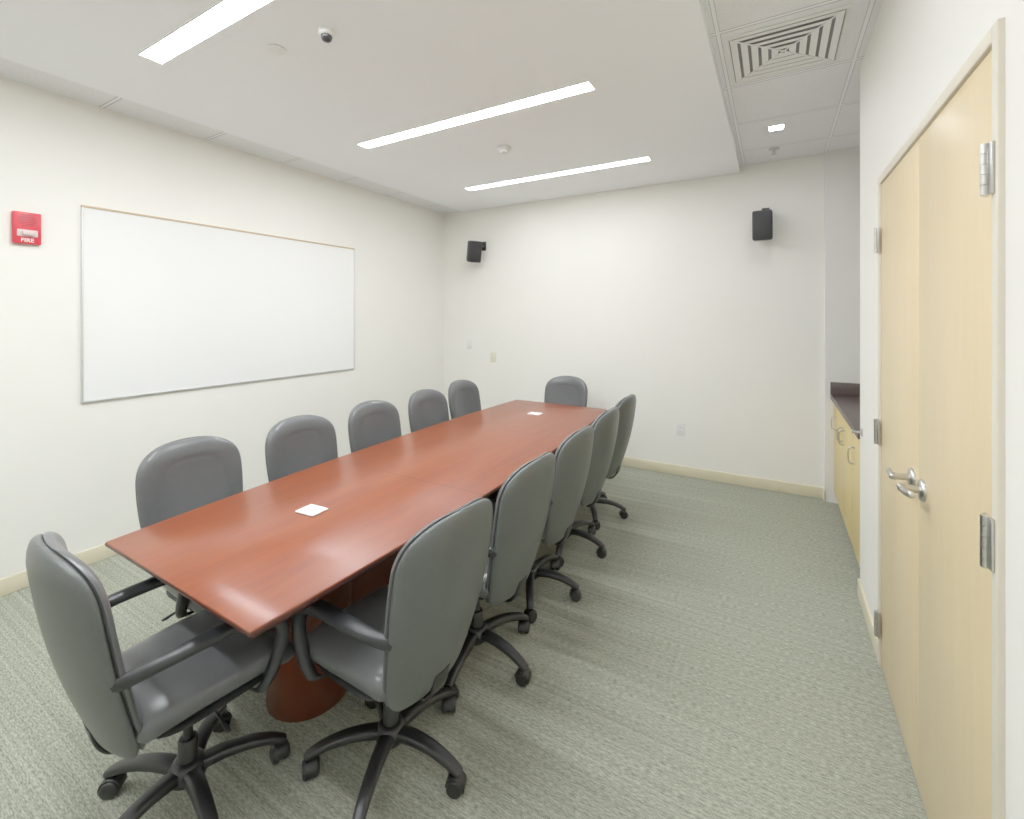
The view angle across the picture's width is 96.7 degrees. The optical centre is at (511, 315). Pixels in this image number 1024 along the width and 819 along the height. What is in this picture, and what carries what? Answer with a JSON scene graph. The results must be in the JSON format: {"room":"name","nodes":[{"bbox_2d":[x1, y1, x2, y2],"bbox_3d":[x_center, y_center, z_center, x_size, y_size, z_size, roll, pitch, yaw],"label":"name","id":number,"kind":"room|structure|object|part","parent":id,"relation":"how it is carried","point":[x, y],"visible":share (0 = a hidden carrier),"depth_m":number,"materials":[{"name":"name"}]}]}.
{"room":"conference room","nodes":[
{"label":"conference room","id":0,"kind":"room"},
{"bbox_2d":[0,77,443,578],"bbox_3d":[-2.516,0.050,3.162,0.100,3.200,6.560,0,0,30],"label":"wall","id":1,"kind":"structure","parent":0,"point":[69,466],"depth_m":3.03,"materials":[{"name":"paint"}]},
{"bbox_2d":[11,211,40,244],"bbox_3d":[-2.760,-0.500,2.590,0.050,0.180,0.116,0,0,30],"label":"fire alarm","id":2,"kind":"object","parent":1,"relation":"attached to","point":[25,226],"visible":1,"depth_m":2.58,"materials":[{"name":"red plastic"}]},
{"bbox_2d":[18,214,36,226],"bbox_3d":[-2.755,-0.542,2.587,0.001,0.065,0.076,0,0,30],"label":"grille","id":3,"kind":"object","parent":2,"relation":"attached to","point":[24,220],"depth_m":2.59,"materials":[{"name":"red plastic"}]},
{"bbox_2d":[0,544,116,596],"bbox_3d":[-2.468,1.502,3.134,0.012,0.095,6.360,0,0,30],"label":"baseboard","id":4,"kind":"structure","parent":1,"relation":"attached to","point":[18,581],"depth_m":2.60,"materials":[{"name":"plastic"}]},
{"bbox_2d":[81,205,354,402],"bbox_3d":[-2.128,-0.075,3.711,0.022,1.220,2.100,0,0,30],"label":"whiteboard","id":5,"kind":"object","parent":1,"relation":"attached to","point":[168,305],"visible":1,"depth_m":3.39,"materials":[{"name":"plastic"}]},
{"bbox_3d":[-2.128,-0.678,3.711,0.022,0.013,2.100,0,0,30],"label":"map rail","id":6,"kind":"part","parent":5,"relation":"part of","materials":[{"name":"beige wood"}]},
{"bbox_2d":[0,0,739,211],"bbox_3d":[-0.856,-1.383,2.203,3.135,0.135,6.360,0,0,30],"label":"ceiling","id":7,"kind":"structure","parent":0,"point":[389,67],"depth_m":2.52,"materials":[{"name":"paint"}]},
{"bbox_2d":[138,0,273,63],"bbox_3d":[-1.040,-1.313,1.859,1.860,0.004,0.104,0,0,30],"label":"recessed light","id":8,"kind":"object","parent":7,"relation":"in","point":[225,13],"visible":1,"depth_m":2.08,"materials":[{"name":"white plastic"}]},
{"bbox_2d":[268,44,285,54],"bbox_3d":[-1.156,-1.312,2.238,0.082,0.008,0.082,0,0,30],"label":"sprinkler cover","id":9,"kind":"object","parent":7,"relation":"attached to","point":[276,49],"visible":1,"depth_m":2.23,"materials":[{"name":"white plastic"}]},
{"bbox_2d":[318,26,334,42],"bbox_3d":[-0.855,-1.290,2.099,0.072,0.052,0.072,0,0,30],"label":"dome camera","id":10,"kind":"object","parent":7,"relation":"attached to","point":[327,34],"visible":1,"depth_m":2.08,"materials":[{"name":"white plastic"}]},
{"bbox_2d":[358,81,594,147],"bbox_3d":[-0.350,-1.313,3.054,1.860,0.004,0.104,0,0,30],"label":"recessed light","id":11,"kind":"object","parent":7,"relation":"in","point":[586,86],"visible":1,"depth_m":2.95,"materials":[{"name":"white plastic"}]},
{"bbox_2d":[497,145,510,153],"bbox_3d":[-0.060,-1.294,3.556,0.110,0.043,0.110,0,0,30],"label":"smoke detector","id":12,"kind":"object","parent":7,"relation":"attached to","point":[504,149],"visible":1,"depth_m":3.52,"materials":[{"name":"white plastic"}]},
{"bbox_2d":[465,156,650,190],"bbox_3d":[0.343,-1.313,4.253,1.860,0.004,0.104,0,0,30],"label":"recessed light","id":13,"kind":"object","parent":7,"relation":"in","point":[642,159],"visible":1,"depth_m":4.18,"materials":[{"name":"white plastic"}]},
{"bbox_2d":[699,0,739,169],"bbox_3d":[0.503,-1.345,1.419,0.003,0.060,6.360,0,0,30],"label":"trim","id":14,"kind":"structure","parent":7,"relation":"attached to","point":[701,4],"depth_m":2.46,"materials":[{"name":"white paint"}]},
{"bbox_2d":[0,0,882,213],"bbox_3d":[-0.382,-1.387,1.929,4.830,0.125,6.360,0,0,30],"label":"ceiling tiles","id":15,"kind":"structure","parent":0,"point":[819,106],"depth_m":2.85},
{"bbox_2d":[768,147,779,154],"bbox_3d":[2.151,-1.351,3.735,0.080,0.049,0.080,0,0,30],"label":"sprinkler","id":16,"kind":"object","parent":15,"relation":"attached to","point":[773,149],"visible":1,"depth_m":3.73,"materials":[{"name":"metal"}]},
{"bbox_2d":[767,122,785,131],"bbox_3d":[1.924,-1.372,3.312,0.120,0.006,0.120,0,0,30],"label":"recessed light","id":17,"kind":"object","parent":15,"relation":"attached to","point":[781,126],"visible":1,"depth_m":3.31,"materials":[{"name":"white plastic"}]},
{"bbox_2d":[724,3,852,84],"bbox_3d":[1.402,-1.371,2.349,0.516,0.011,0.516,0,0,30],"label":"ceiling vent","id":18,"kind":"object","parent":15,"relation":"attached to","point":[812,40],"visible":1,"depth_m":2.31,"materials":[{"name":"white plastic"}]},
{"bbox_2d":[0,466,927,818],"bbox_3d":[-0.382,1.600,1.929,4.830,0.100,6.360,0,0,30],"label":"floor","id":19,"kind":"structure","parent":0,"point":[718,661],"depth_m":1.81,"materials":[{"name":"carpet"}]},
{"bbox_2d":[26,531,294,818],"bbox_3d":[-1.045,1.071,1.414,0.570,0.958,0.645,0,0,35],"label":"office chair","id":20,"kind":"object","parent":19,"relation":"on","point":[188,672],"visible":0.91,"depth_m":1.29,"materials":[{"name":"grey leather"}]},
{"bbox_3d":[-1.185,0.902,1.242,0.444,0.620,0.188,0,0,35],"label":"backrest","id":21,"kind":"part","parent":20,"relation":"part of","materials":[{"name":"grey leather"}]},
{"bbox_2d":[43,531,145,749],"bbox_3d":[-1.172,0.887,1.262,0.444,0.582,0.169,0,0,35],"label":"chair backrest","id":22,"kind":"object","parent":20,"relation":"on","point":[80,637],"depth_m":1.14,"materials":[{"name":"grey leather"}]},
{"bbox_3d":[-1.204,1.049,1.546,0.138,0.292,0.450,0,0,35],"label":"armrest","id":23,"kind":"part","parent":20,"relation":"part of","materials":[{"name":"black plastic"}]},
{"bbox_3d":[-1.191,1.456,1.469,0.255,0.074,0.054,0,0,5],"label":"leg","id":24,"kind":"part","parent":20,"relation":"part of","materials":[{"name":"black plastic"}]},
{"bbox_3d":[-1.097,1.456,1.312,0.054,0.074,0.255,0,0,23],"label":"leg","id":25,"kind":"part","parent":20,"relation":"part of","materials":[{"name":"black plastic"}]},
{"bbox_3d":[-0.894,1.049,1.329,0.138,0.292,0.450,0,0,35],"label":"armrest","id":26,"kind":"part","parent":20,"relation":"part of","materials":[{"name":"black plastic"}]},
{"bbox_3d":[-0.919,1.456,1.353,0.255,0.074,0.054,0,0,41],"label":"leg","id":27,"kind":"part","parent":20,"relation":"part of","materials":[{"name":"black plastic"}]},
{"bbox_3d":[-1.010,1.123,1.492,0.432,0.137,0.460,0,0,35],"label":"seat","id":28,"kind":"part","parent":20,"relation":"part of","materials":[{"name":"grey leather"}]},
{"bbox_3d":[-1.071,1.456,1.607,0.054,0.074,0.255,0,0,-13],"label":"leg","id":29,"kind":"part","parent":20,"relation":"part of","materials":[{"name":"black plastic"}]},
{"bbox_3d":[-0.906,1.212,1.388,0.190,0.020,0.016,0,0,35],"label":"height lever","id":30,"kind":"part","parent":20,"relation":"part of","materials":[{"name":"black plastic"}]},
{"bbox_3d":[-0.903,1.456,1.535,0.255,0.074,0.054,0,0,-31],"label":"leg","id":31,"kind":"part","parent":20,"relation":"part of","materials":[{"name":"black plastic"}]},
{"bbox_2d":[135,436,242,620],"bbox_3d":[-1.314,1.071,2.072,0.636,0.958,0.557,0,0,33],"label":"office chair","id":32,"kind":"object","parent":19,"relation":"on","point":[180,476],"visible":0.26,"depth_m":2.13,"materials":[{"name":"grey leather"}]},
{"bbox_3d":[-1.351,1.212,1.900,0.016,0.020,0.190,0,0,30],"label":"height lever","id":33,"kind":"part","parent":32,"relation":"part of","materials":[{"name":"black plastic"}]},
{"bbox_3d":[-1.409,1.049,1.883,0.450,0.292,0.138,0,0,30],"label":"armrest","id":34,"kind":"part","parent":32,"relation":"part of","materials":[{"name":"black plastic"}]},
{"bbox_3d":[-1.521,0.902,2.166,0.188,0.620,0.444,0,0,30],"label":"backrest","id":35,"kind":"part","parent":32,"relation":"part of","materials":[{"name":"grey leather"}]},
{"bbox_3d":[-1.257,1.123,2.013,0.460,0.137,0.432,0,0,30],"label":"seat","id":36,"kind":"part","parent":32,"relation":"part of","materials":[{"name":"grey plastic"}]},
{"bbox_2d":[137,436,242,527],"bbox_3d":[-1.500,0.887,2.154,0.169,0.582,0.444,0,0,30],"label":"chair backrest","id":37,"kind":"object","parent":32,"relation":"on","point":[180,476],"depth_m":2.15,"materials":[{"name":"grey leather"}]},
{"bbox_2d":[265,415,337,481],"bbox_3d":[-1.032,1.071,2.531,0.629,0.958,0.570,0,0,30],"label":"office chair","id":38,"kind":"object","parent":19,"relation":"on","point":[294,444],"visible":0.31,"depth_m":2.63,"materials":[{"name":"grey leather"}]},
{"bbox_3d":[-1.218,0.902,2.649,0.188,0.620,0.444,0,0,30],"label":"backrest","id":39,"kind":"part","parent":38,"relation":"part of","materials":[{"name":"grey leather"}]},
{"bbox_2d":[105,400,606,722],"bbox_3d":[-0.310,1.175,2.757,1.043,0.750,3.135,0,0,30],"label":"conference table","id":40,"kind":"object","parent":19,"relation":"on","point":[254,562],"visible":0.62,"depth_m":1.78,"materials":[{"name":"brown wood"}]},
{"bbox_2d":[295,504,327,516],"bbox_3d":[-0.821,0.795,1.866,0.104,0.009,0.080,0,0,27],"label":"module","id":41,"kind":"object","parent":40,"relation":"on","point":[312,510],"visible":1,"depth_m":1.85,"materials":[{"name":"white plastic"}]},
{"bbox_3d":[-0.594,1.180,2.312,0.040,0.620,0.646,0,0,30],"label":"modesty panel","id":42,"kind":"part","parent":40,"relation":"part of","materials":[{"name":"brown wood"}]},
{"bbox_2d":[527,412,542,415],"bbox_3d":[0.188,0.795,3.713,0.104,0.009,0.080,0,0,28],"label":"module","id":43,"kind":"object","parent":40,"relation":"on","point":[530,413],"visible":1,"depth_m":3.69,"materials":[{"name":"white plastic"}]},
{"bbox_2d":[348,400,401,452],"bbox_3d":[-0.741,1.071,3.031,0.635,0.958,0.562,0,0,27],"label":"office chair","id":44,"kind":"object","parent":19,"relation":"on","point":[372,422],"visible":0.25,"depth_m":3.12,"materials":[{"name":"grey leather"}]},
{"bbox_3d":[-0.941,0.902,3.130,0.188,0.620,0.444,0,0,30],"label":"backrest","id":45,"kind":"part","parent":44,"relation":"part of","materials":[{"name":"grey leather"}]},
{"bbox_2d":[291,497,492,818],"bbox_3d":[-0.382,1.071,1.581,0.633,0.958,0.560,0,0,36],"label":"office chair","id":46,"kind":"object","parent":19,"relation":"on","point":[394,648],"visible":1,"depth_m":1.40,"materials":[{"name":"grey leather"}]},
{"bbox_3d":[-0.574,1.456,1.557,0.255,0.074,0.054,0,0,-12],"label":"leg","id":47,"kind":"part","parent":46,"relation":"part of","materials":[{"name":"black plastic"}]},
{"bbox_3d":[-0.510,1.049,1.420,0.450,0.292,0.138,0,0,34],"label":"armrest","id":48,"kind":"part","parent":46,"relation":"part of","materials":[{"name":"black plastic"}]},
{"bbox_3d":[-0.459,1.123,1.614,0.460,0.137,0.432,0,0,34],"label":"seat","id":49,"kind":"part","parent":46,"relation":"part of","materials":[{"name":"grey leather"}]},
{"bbox_3d":[-0.438,1.456,1.434,0.054,0.074,0.255,0,0,6],"label":"leg","id":50,"kind":"part","parent":46,"relation":"part of","materials":[{"name":"black plastic"}]},
{"bbox_3d":[-0.500,1.456,1.724,0.054,0.074,0.255,0,0,-30],"label":"leg","id":51,"kind":"part","parent":46,"relation":"part of","materials":[{"name":"black plastic"}]},
{"bbox_3d":[-0.318,1.456,1.705,0.054,0.074,0.255,0,0,42],"label":"leg","id":52,"kind":"part","parent":46,"relation":"part of","materials":[{"name":"black plastic"}]},
{"bbox_3d":[-0.280,1.456,1.526,0.255,0.074,0.054,0,0,24],"label":"leg","id":53,"kind":"part","parent":46,"relation":"part of","materials":[{"name":"black plastic"}]},
{"bbox_2d":[383,497,483,706],"bbox_3d":[-0.227,0.887,1.457,0.169,0.582,0.444,0,0,34],"label":"chair backrest","id":54,"kind":"object","parent":46,"relation":"on","point":[430,608],"depth_m":1.32,"materials":[{"name":"grey leather"}]},
{"bbox_3d":[-0.207,0.902,1.444,0.188,0.620,0.444,0,0,34],"label":"backrest","id":55,"kind":"part","parent":46,"relation":"part of","materials":[{"name":"grey plastic"}]},
{"bbox_2d":[408,389,448,432],"bbox_3d":[-0.477,1.071,3.490,0.633,0.958,0.560,0,0,32],"label":"office chair","id":56,"kind":"object","parent":19,"relation":"on","point":[426,407],"visible":0.35,"depth_m":3.60,"materials":[{"name":"grey leather"}]},
{"bbox_3d":[-0.661,0.902,3.615,0.188,0.620,0.444,0,0,30],"label":"backrest","id":57,"kind":"part","parent":56,"relation":"part of","materials":[{"name":"grey leather"}]},
{"bbox_2d":[448,380,480,418],"bbox_3d":[-0.244,1.071,4.056,0.629,0.958,0.573,0,0,30],"label":"office chair","id":58,"kind":"object","parent":19,"relation":"on","point":[463,395],"visible":0.25,"depth_m":4.16,"materials":[{"name":"grey leather"}]},
{"bbox_3d":[-0.435,0.902,4.166,0.188,0.620,0.444,0,0,30],"label":"backrest","id":59,"kind":"part","parent":58,"relation":"part of","materials":[{"name":"grey plastic"}]},
{"bbox_2d":[442,452,554,700],"bbox_3d":[-0.131,1.071,2.055,0.629,0.958,0.569,0,0,31],"label":"office chair","id":60,"kind":"object","parent":19,"relation":"on","point":[523,500],"visible":0.74,"depth_m":1.86,"materials":[{"name":"grey plastic"}]},
{"bbox_3d":[-0.213,1.456,1.938,0.054,0.074,0.255,0,0,20],"label":"leg","id":61,"kind":"part","parent":60,"relation":"part of","materials":[{"name":"black plastic"}]},
{"bbox_3d":[-0.198,1.123,2.107,0.460,0.137,0.432,0,0,31],"label":"seat","id":62,"kind":"part","parent":60,"relation":"part of","materials":[{"name":"grey leather"}]},
{"bbox_3d":[-0.238,1.049,1.911,0.450,0.292,0.138,0,0,31],"label":"armrest","id":63,"kind":"part","parent":60,"relation":"part of","materials":[{"name":"black plastic"}]},
{"bbox_3d":[-0.043,1.049,2.235,0.450,0.292,0.138,0,0,31],"label":"armrest","id":64,"kind":"part","parent":60,"relation":"part of","materials":[{"name":"black plastic"}]},
{"bbox_3d":[-0.037,1.456,1.988,0.255,0.074,0.054,0,0,38],"label":"leg","id":65,"kind":"part","parent":60,"relation":"part of","materials":[{"name":"black plastic"}]},
{"bbox_3d":[-0.030,1.456,2.171,0.255,0.074,0.054,0,0,-34],"label":"leg","id":66,"kind":"part","parent":60,"relation":"part of","materials":[{"name":"black plastic"}]},
{"bbox_2d":[485,452,548,602],"bbox_3d":[0.043,0.887,1.962,0.169,0.582,0.444,0,0,31],"label":"cushion","id":67,"kind":"object","parent":60,"relation":"on","point":[519,522],"depth_m":1.82,"materials":[{"name":"grey leather"}]},
{"bbox_3d":[0.063,0.902,1.950,0.188,0.620,0.444,0,0,31],"label":"backrest","id":68,"kind":"part","parent":60,"relation":"part of","materials":[{"name":"grey leather"}]},
{"bbox_2d":[482,425,593,622],"bbox_3d":[0.142,1.071,2.570,0.633,0.958,0.560,0,0,32],"label":"office chair","id":69,"kind":"object","parent":19,"relation":"on","point":[573,455],"visible":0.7,"depth_m":2.34,"materials":[{"name":"grey plastic"}]},
{"bbox_3d":[0.062,1.123,2.597,0.460,0.137,0.432,0,0,30],"label":"seat","id":70,"kind":"part","parent":69,"relation":"part of","materials":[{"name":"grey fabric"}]},
{"bbox_3d":[0.095,1.456,2.419,0.054,0.074,0.255,0,0,2],"label":"leg","id":71,"kind":"part","parent":69,"relation":"part of","materials":[{"name":"black plastic"}]},
{"bbox_3d":[0.197,1.456,2.697,0.054,0.074,0.255,0,0,38],"label":"leg","id":72,"kind":"part","parent":69,"relation":"part of","materials":[{"name":"black plastic"}]},
{"bbox_3d":[0.247,1.456,2.521,0.255,0.074,0.054,0,0,20],"label":"leg","id":73,"kind":"part","parent":69,"relation":"part of","materials":[{"name":"black plastic"}]},
{"bbox_2d":[542,425,588,542],"bbox_3d":[0.305,0.887,2.457,0.169,0.582,0.444,0,0,30],"label":"cushion","id":74,"kind":"object","parent":69,"relation":"on","point":[571,470],"depth_m":2.31,"materials":[{"name":"grey leather"}]},
{"bbox_3d":[0.326,0.902,2.445,0.188,0.620,0.444,0,0,30],"label":"backrest","id":75,"kind":"part","parent":69,"relation":"part of","materials":[{"name":"grey leather"}]},
{"bbox_2d":[544,376,587,406],"bbox_3d":[0.416,1.071,4.251,0.573,0.958,0.629,0,0,30],"label":"office chair","id":76,"kind":"object","parent":19,"relation":"on","point":[565,390],"visible":0.22,"depth_m":4.45,"materials":[{"name":"grey leather"}]},
{"bbox_2d":[553,407,618,567],"bbox_3d":[0.390,1.071,3.047,0.629,0.958,0.572,0,0,30],"label":"office chair","id":77,"kind":"object","parent":19,"relation":"on","point":[605,426],"visible":0.57,"depth_m":2.85,"materials":[{"name":"grey plastic"}]},
{"bbox_3d":[0.316,1.456,2.922,0.054,0.074,0.255,0,0,16],"label":"leg","id":78,"kind":"part","parent":77,"relation":"part of","materials":[{"name":"black plastic"}]},
{"bbox_3d":[0.482,1.456,3.168,0.255,0.074,0.054,0,0,-38],"label":"leg","id":79,"kind":"part","parent":77,"relation":"part of","materials":[{"name":"black plastic"}]},
{"bbox_3d":[0.488,1.456,2.985,0.255,0.074,0.054,0,0,34],"label":"leg","id":80,"kind":"part","parent":77,"relation":"part of","materials":[{"name":"black plastic"}]},
{"bbox_3d":[0.584,0.902,2.942,0.188,0.620,0.444,0,0,30],"label":"backrest","id":81,"kind":"part","parent":77,"relation":"part of","materials":[{"name":"grey leather"}]},
{"bbox_2d":[591,407,614,427],"bbox_3d":[0.564,0.887,2.954,0.169,0.582,0.444,0,0,30],"label":"cushion","id":82,"kind":"object","parent":77,"relation":"on","point":[603,420],"depth_m":2.79,"materials":[{"name":"grey leather"}]},
{"bbox_2d":[587,394,635,529],"bbox_3d":[0.649,1.071,3.567,0.644,0.958,0.572,0,0,30],"label":"office chair","id":83,"kind":"object","parent":19,"relation":"on","point":[626,406],"visible":0.48,"depth_m":3.35,"materials":[{"name":"grey leather"}]},
{"bbox_3d":[0.606,1.456,3.414,0.054,0.074,0.255,0,0,0],"label":"leg","id":84,"kind":"part","parent":83,"relation":"part of","materials":[{"name":"black plastic"}]},
{"bbox_3d":[0.754,1.456,3.522,0.255,0.074,0.054,0,0,18],"label":"leg","id":85,"kind":"part","parent":83,"relation":"part of","materials":[{"name":"black plastic"}]},
{"bbox_3d":[0.831,0.902,3.440,0.188,0.620,0.444,0,0,30],"label":"backrest","id":86,"kind":"part","parent":83,"relation":"part of","materials":[{"name":"grey leather"}]},
{"bbox_2d":[615,394,631,406],"bbox_3d":[0.811,0.887,3.452,0.169,0.582,0.444,0,0,30],"label":"cushion","id":87,"kind":"object","parent":83,"relation":"on","point":[625,402],"depth_m":3.30,"materials":[{"name":"grey leather"}]},
{"bbox_2d":[831,404,836,498],"bbox_3d":[2.901,1.119,3.520,0.726,0.862,0.195,0,0,30],"label":"base cabinet","id":88,"kind":"object","parent":19,"relation":"on","point":[835,407],"visible":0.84,"depth_m":3.67,"materials":[{"name":"brown wood"}]},
{"bbox_3d":[2.625,1.075,3.679,0.018,0.760,0.194,0,0,30],"label":"door","id":89,"kind":"part","parent":88,"relation":"part of","materials":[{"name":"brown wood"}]},
{"bbox_2d":[836,409,851,542],"bbox_3d":[2.651,1.119,3.088,0.726,0.862,0.798,0,0,30],"label":"base cabinet","id":90,"kind":"object","parent":19,"relation":"on","point":[843,433],"visible":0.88,"depth_m":3.20,"materials":[{"name":"brown wood"}]},
{"bbox_3d":[2.378,0.860,3.303,0.038,0.110,0.010,0,0,30],"label":"handle","id":91,"kind":"part","parent":90,"relation":"part of","materials":[{"name":"metal"}]},
{"bbox_3d":[2.476,1.075,3.420,0.018,0.760,0.397,0,0,30],"label":"door","id":92,"kind":"part","parent":90,"relation":"part of","materials":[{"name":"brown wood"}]},
{"bbox_3d":[2.329,0.860,3.217,0.038,0.110,0.010,0,0,30],"label":"handle","id":93,"kind":"part","parent":90,"relation":"part of","materials":[{"name":"metal"}]},
{"bbox_3d":[2.276,1.075,3.074,0.018,0.760,0.397,0,0,30],"label":"door","id":94,"kind":"part","parent":90,"relation":"part of","materials":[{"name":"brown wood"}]},
{"bbox_2d":[847,433,859,566],"bbox_3d":[2.341,1.119,2.551,0.726,0.862,0.438,0,0,30],"label":"base cabinet","id":95,"kind":"object","parent":19,"relation":"on","point":[855,447],"visible":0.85,"depth_m":2.76,"materials":[{"name":"brown wood"}]},
{"bbox_2d":[830,382,859,438],"bbox_3d":[2.594,0.616,2.978,0.716,0.140,1.442,0,0,30],"label":"countertop","id":96,"kind":"structure","parent":95,"relation":"on","point":[845,396],"depth_m":3.50,"materials":[{"name":"grey stone"}]},
{"bbox_3d":[2.094,0.860,2.810,0.038,0.110,0.010,0,0,30],"label":"handle","id":97,"kind":"part","parent":95,"relation":"part of","materials":[{"name":"metal"}]},
{"bbox_3d":[2.066,1.075,2.710,0.018,0.760,0.437,0,0,30],"label":"door","id":98,"kind":"part","parent":95,"relation":"part of","materials":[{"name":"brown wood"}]},
{"bbox_2d":[444,154,823,487],"bbox_3d":[1.277,0.050,4.702,4.930,3.200,0.100,0,0,30],"label":"wall","id":99,"kind":"structure","parent":0,"point":[664,295],"depth_m":4.49,"materials":[{"name":"paint"}]},
{"bbox_2d":[467,339,471,348],"bbox_3d":[-0.531,0.350,5.681,0.074,0.120,0.011,0,0,30],"label":"light switch","id":100,"kind":"object","parent":99,"relation":"attached to","point":[469,341],"visible":1,"depth_m":5.67,"materials":[{"name":"white plastic"}]},
{"bbox_2d":[466,241,485,262],"bbox_3d":[-0.416,-0.774,5.483,0.251,0.272,0.194,0,0,-28],"label":"wall speaker","id":101,"kind":"object","parent":99,"relation":"attached to","point":[474,248],"visible":1,"depth_m":5.40,"materials":[{"name":"black plastic"}]},
{"bbox_2d":[470,242,481,261],"bbox_3d":[-0.427,-0.760,5.399,0.134,0.227,0.055,0,0,-28],"label":"speaker grille","id":102,"kind":"object","parent":101,"relation":"attached to","point":[475,247],"depth_m":5.39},
{"bbox_2d":[491,352,495,361],"bbox_3d":[-0.229,0.500,5.503,0.074,0.120,0.017,0,0,30],"label":"cable plate","id":103,"kind":"object","parent":99,"relation":"attached to","point":[493,354],"visible":1,"depth_m":5.50,"materials":[{"name":"beige plastic"}]},
{"bbox_2d":[677,422,684,435],"bbox_3d":[1.643,1.100,4.426,0.074,0.120,0.011,0,0,30],"label":"power outlet","id":104,"kind":"object","parent":99,"relation":"attached to","point":[680,426],"visible":1,"depth_m":4.42,"materials":[{"name":"white plastic"}]},
{"bbox_2d":[621,457,822,498],"bbox_3d":[0.884,1.502,4.864,4.063,0.095,0.012,0,0,30],"label":"baseboard","id":105,"kind":"structure","parent":99,"relation":"attached to","point":[755,482],"depth_m":4.21,"materials":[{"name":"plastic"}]},
{"bbox_2d":[752,208,772,240],"bbox_3d":[2.197,-0.811,3.989,0.156,0.308,0.214,0,0,30],"label":"wall speaker","id":106,"kind":"object","parent":99,"relation":"attached to","point":[762,220],"visible":1,"depth_m":3.90,"materials":[{"name":"black plastic"}]},
{"bbox_2d":[824,146,859,503],"bbox_3d":[2.958,0.087,3.638,0.755,2.925,0.060,0,0,30],"label":"wall","id":107,"kind":"structure","parent":0,"point":[841,166],"depth_m":3.75,"materials":[{"name":"paint"}]},
{"bbox_2d":[860,0,1023,818],"bbox_3d":[1.025,0.050,0.245,0.710,3.200,4.850,0,0,30],"label":"wall","id":108,"kind":"structure","parent":0,"point":[915,49],"depth_m":1.40,"materials":[{"name":"paint"}]},
{"bbox_2d":[830,382,859,396],"bbox_3d":[2.594,0.598,2.978,0.716,0.104,1.442,0,0,30],"label":"backsplash","id":109,"kind":"structure","parent":108,"relation":"attached to","point":[836,388],"depth_m":3.71,"materials":[{"name":"brown laminate"}]},
{"bbox_2d":[851,428,862,435],"bbox_3d":[1.874,0.630,2.475,0.049,0.040,0.030,0,0,30],"label":"wall hook","id":110,"kind":"object","parent":108,"relation":"attached to","point":[861,429],"visible":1,"depth_m":2.47,"materials":[{"name":"metal"}]},
{"bbox_2d":[857,578,877,661],"bbox_3d":[1.782,1.502,2.278,0.012,0.095,0.572,0,0,30],"label":"baseboard","id":111,"kind":"structure","parent":108,"relation":"attached to","point":[866,611],"depth_m":2.25,"materials":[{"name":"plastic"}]},
{"bbox_2d":[874,139,918,787],"bbox_3d":[1.472,0.482,1.757,0.108,2.119,0.622,0,0,30],"label":"door","id":112,"kind":"structure","parent":108,"relation":"in","point":[900,190],"depth_m":1.68,"materials":[{"name":"brown wood"}]},
{"bbox_3d":[1.351,0.550,1.589,0.066,0.068,0.142,0,0,30],"label":"lever handle","id":113,"kind":"part","parent":112,"relation":"part of","materials":[{"name":"metal"}]},
{"bbox_2d":[878,17,1004,818],"bbox_3d":[1.361,0.468,1.460,0.102,2.165,1.260,0,0,30],"label":"trim","id":114,"kind":"structure","parent":108,"relation":"attached to","point":[994,40],"depth_m":0.94,"materials":[{"name":"paint"}]},
{"bbox_2d":[897,50,994,818],"bbox_3d":[1.160,0.482,1.217,0.108,2.119,0.618,0,0,30],"label":"door","id":115,"kind":"structure","parent":108,"relation":"in","point":[953,488],"depth_m":1.17,"materials":[{"name":"brown wood"}]},
{"bbox_3d":[1.256,0.550,1.425,0.066,0.068,0.125,0,0,30],"label":"lever handle","id":116,"kind":"part","parent":115,"relation":"part of","materials":[{"name":"metal"}]}
]}

